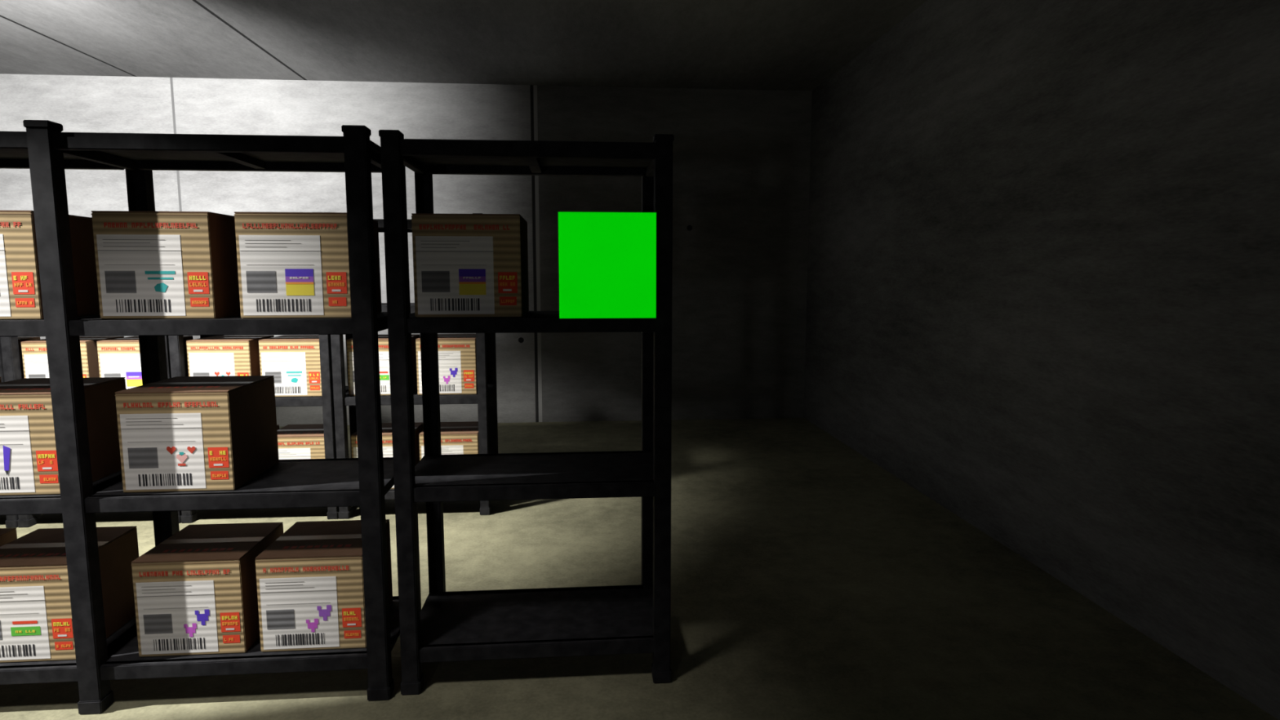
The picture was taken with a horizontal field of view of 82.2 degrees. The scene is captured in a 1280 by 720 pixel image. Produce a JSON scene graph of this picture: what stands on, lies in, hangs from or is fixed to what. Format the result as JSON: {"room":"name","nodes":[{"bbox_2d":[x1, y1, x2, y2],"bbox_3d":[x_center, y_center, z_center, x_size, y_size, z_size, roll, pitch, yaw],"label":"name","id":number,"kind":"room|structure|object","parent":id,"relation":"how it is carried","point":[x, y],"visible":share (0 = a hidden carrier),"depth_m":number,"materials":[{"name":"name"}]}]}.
{"room":"storage room","nodes":[
{"label":"storage room","id":0,"kind":"room"},
{"bbox_2d":[0,73,812,426],"bbox_3d":[-3.403,-1.071,7.686,10.810,3.550,0.150,-1,7,-5],"label":"wall","id":1,"kind":"structure","parent":0,"point":[741,158],"depth_m":7.79,"materials":[{"name":"concrete"}]},
{"bbox_2d":[0,0,927,91],"bbox_3d":[-2.891,-2.200,1.390,10.810,0.150,12.440,-1,7,-5],"label":"ceiling","id":2,"kind":"structure","parent":0,"point":[774,45],"depth_m":6.12,"materials":[{"name":"concrete"}]},
{"bbox_2d":[0,417,1278,719],"bbox_3d":[-2.891,1.475,1.817,10.810,0.150,12.440,-1,7,-5],"label":"floor","id":3,"kind":"structure","parent":0,"point":[810,580],"depth_m":3.41,"materials":[{"name":"concrete"}]},
{"bbox_2d":[0,338,18,528],"bbox_3d":[-4.480,0.050,4.811,0.985,1.989,0.612,-1,7,-5],"label":"metal shelving unit","id":4,"kind":"object","parent":3,"relation":"on","point":[11,522],"visible":0.12,"depth_m":4.66,"materials":[{"name":"paint"}]},
{"bbox_2d":[0,335,210,527],"bbox_3d":[-3.493,0.040,4.893,0.985,1.989,0.612,-1,7,-5],"label":"metal shelving unit","id":5,"kind":"object","parent":3,"relation":"on","point":[10,346],"visible":0.06,"depth_m":4.58,"materials":[{"name":"paint"}]},
{"bbox_2d":[17,336,40,378],"bbox_3d":[-4.248,0.051,4.790,0.385,0.373,0.401,-1,7,-5],"label":"cardboard box","id":6,"kind":"object","parent":5,"relation":"on","point":[20,340],"visible":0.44,"depth_m":4.82,"materials":[{"name":"cardboard"}]},
{"bbox_2d":[21,336,124,377],"bbox_3d":[-3.710,0.046,4.834,0.385,0.373,0.402,-1,7,-5],"label":"cardboard box","id":7,"kind":"object","parent":5,"relation":"on","point":[34,353],"visible":0.26,"depth_m":4.63,"materials":[{"name":"cardboard"}]},
{"bbox_2d":[96,335,193,389],"bbox_3d":[-3.262,0.042,4.872,0.385,0.373,0.402,-1,7,-5],"label":"cardboard box","id":8,"kind":"object","parent":5,"relation":"on","point":[119,357],"visible":0.44,"depth_m":4.67,"materials":[{"name":"cardboard"}]},
{"bbox_2d":[0,120,421,714],"bbox_3d":[-2.544,0.219,2.823,3.154,2.112,0.612,-1,7,-5],"label":"metal shelving unit","id":9,"kind":"object","parent":3,"relation":"on","point":[364,481],"visible":0.66,"depth_m":2.65,"materials":[{"name":"paint"}]},
{"bbox_2d":[0,528,17,546],"bbox_3d":[-2.772,0.912,2.855,0.390,0.379,0.412,-1,7,-5],"label":"cardboard box","id":10,"kind":"object","parent":9,"relation":"on","point":[6,535],"visible":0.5,"depth_m":3.01,"materials":[{"name":"cardboard"}]},
{"bbox_2d":[0,209,100,319],"bbox_3d":[-2.319,-0.352,2.746,0.390,0.379,0.412,-1,7,-5],"label":"cardboard box","id":11,"kind":"object","parent":9,"relation":"on","point":[20,292],"visible":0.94,"depth_m":2.57,"materials":[{"name":"cardboard"}]},
{"bbox_2d":[0,377,125,495],"bbox_3d":[-2.296,0.280,2.822,0.390,0.373,0.412,-1,7,-5],"label":"cardboard box","id":12,"kind":"object","parent":9,"relation":"on","point":[28,465],"visible":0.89,"depth_m":2.64,"materials":[{"name":"cardboard"}]},
{"bbox_2d":[0,525,138,662],"bbox_3d":[-2.299,0.910,2.895,0.390,0.373,0.412,-1,7,-5],"label":"cardboard box","id":13,"kind":"object","parent":9,"relation":"on","point":[36,623],"visible":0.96,"depth_m":2.71,"materials":[{"name":"cardboard"}]},
{"bbox_2d":[90,210,240,319],"bbox_3d":[-1.736,-0.358,2.795,0.390,0.379,0.411,-1,7,-5],"label":"cardboard box","id":14,"kind":"object","parent":9,"relation":"on","point":[150,264],"visible":0.98,"depth_m":2.60,"materials":[{"name":"cardboard"}]},
{"bbox_2d":[115,375,279,493],"bbox_3d":[-1.708,0.275,2.871,0.390,0.373,0.412,-1,7,-5],"label":"cardboard box","id":15,"kind":"object","parent":9,"relation":"on","point":[177,433],"visible":1,"depth_m":2.68,"materials":[{"name":"cardboard"}]},
{"bbox_2d":[130,522,283,657],"bbox_3d":[-1.703,0.904,2.945,0.385,0.373,0.411,-1,7,-5],"label":"cardboard box","id":16,"kind":"object","parent":9,"relation":"on","point":[195,591],"visible":0.99,"depth_m":2.75,"materials":[{"name":"cardboard"}]},
{"bbox_2d":[234,211,382,318],"bbox_3d":[-1.260,-0.362,2.834,0.390,0.379,0.412,-1,7,-5],"label":"cardboard box","id":17,"kind":"object","parent":9,"relation":"on","point":[291,264],"visible":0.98,"depth_m":2.63,"materials":[{"name":"cardboard"}]},
{"bbox_2d":[254,519,392,652],"bbox_3d":[-1.262,0.900,2.981,0.390,0.373,0.411,-1,7,-5],"label":"cardboard box","id":18,"kind":"object","parent":9,"relation":"on","point":[310,585],"visible":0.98,"depth_m":2.78,"materials":[{"name":"cardboard"}]},
{"bbox_2d":[168,334,356,523],"bbox_3d":[-2.507,0.030,4.975,0.985,1.989,0.612,-1,7,-5],"label":"metal shelving unit","id":19,"kind":"object","parent":3,"relation":"on","point":[176,348],"visible":0.13,"depth_m":4.74,"materials":[{"name":"paint"}]},
{"bbox_2d":[186,335,274,376],"bbox_3d":[-2.724,0.036,4.916,0.385,0.373,0.402,-1,7,-5],"label":"cardboard box","id":20,"kind":"object","parent":19,"relation":"on","point":[216,355],"visible":0.6,"depth_m":4.71,"materials":[{"name":"cardboard"}]},
{"bbox_2d":[258,334,321,396],"bbox_3d":[-2.280,0.032,4.953,0.385,0.373,0.401,-1,7,-5],"label":"cardboard box","id":21,"kind":"object","parent":19,"relation":"on","point":[293,360],"visible":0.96,"depth_m":4.76,"materials":[{"name":"cardboard"}]},
{"bbox_2d":[277,423,324,459],"bbox_3d":[-2.280,0.662,5.026,0.385,0.373,0.402,-1,7,-5],"label":"cardboard box","id":22,"kind":"object","parent":19,"relation":"on","point":[294,441],"visible":0.38,"depth_m":4.83,"materials":[{"name":"cardboard"}]},
{"bbox_2d":[330,213,497,519],"bbox_3d":[-1.520,0.021,5.057,0.985,1.989,0.612,-1,7,-5],"label":"metal shelving unit","id":23,"kind":"object","parent":3,"relation":"on","point":[486,398],"visible":0.23,"depth_m":4.82,"materials":[{"name":"paint"}]},
{"bbox_2d":[346,333,420,395],"bbox_3d":[-1.732,0.027,4.999,0.385,0.373,0.402,-1,7,-5],"label":"cardboard box","id":24,"kind":"object","parent":23,"relation":"on","point":[383,340],"visible":0.28,"depth_m":4.80,"materials":[{"name":"cardboard"}]},
{"bbox_2d":[351,422,423,488],"bbox_3d":[-1.732,0.657,5.072,0.385,0.373,0.402,-1,7,-5],"label":"cardboard box","id":25,"kind":"object","parent":23,"relation":"on","point":[387,439],"visible":0.17,"depth_m":4.87,"materials":[{"name":"cardboard"}]},
{"bbox_2d":[415,333,477,395],"bbox_3d":[-1.294,0.023,5.035,0.385,0.373,0.401,-1,7,-5],"label":"cardboard box","id":26,"kind":"object","parent":23,"relation":"on","point":[457,353],"visible":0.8,"depth_m":4.84,"materials":[{"name":"cardboard"}]},
{"bbox_2d":[418,421,479,459],"bbox_3d":[-1.294,0.652,5.109,0.385,0.373,0.401,-1,7,-5],"label":"cardboard box","id":27,"kind":"object","parent":23,"relation":"on","point":[456,437],"visible":0.34,"depth_m":4.91,"materials":[{"name":"cardboard"}]},
{"bbox_2d":[378,129,674,695],"bbox_3d":[-0.421,0.199,3.029,1.043,2.104,0.612,-1,7,-5],"label":"metal shelving unit","id":28,"kind":"object","parent":3,"relation":"on","point":[592,620],"visible":0.98,"depth_m":2.85,"materials":[{"name":"paint"}]},
{"bbox_2d":[411,213,528,317],"bbox_3d":[-0.653,-0.370,2.901,0.390,0.379,0.412,-1,7,-5],"label":"cardboard box","id":29,"kind":"object","parent":28,"relation":"on","point":[465,265],"visible":1,"depth_m":2.70,"materials":[{"name":"cardboard"}]},
{"bbox_2d":[558,212,656,318],"bbox_3d":[-0.131,-0.360,2.816,0.350,0.378,0.361,-1,7,-5],"label":"box","id":30,"kind":"object","parent":28,"relation":"on","point":[607,260],"visible":1,"depth_m":2.64,"materials":[{"name":"green"}]},
{"bbox_2d":[803,0,1279,719],"bbox_3d":[2.420,-0.414,2.045,0.150,3.550,12.140,-1,7,-5],"label":"wall","id":31,"kind":"structure","parent":0,"point":[1042,287],"depth_m":3.68,"materials":[{"name":"concrete"}]}
]}

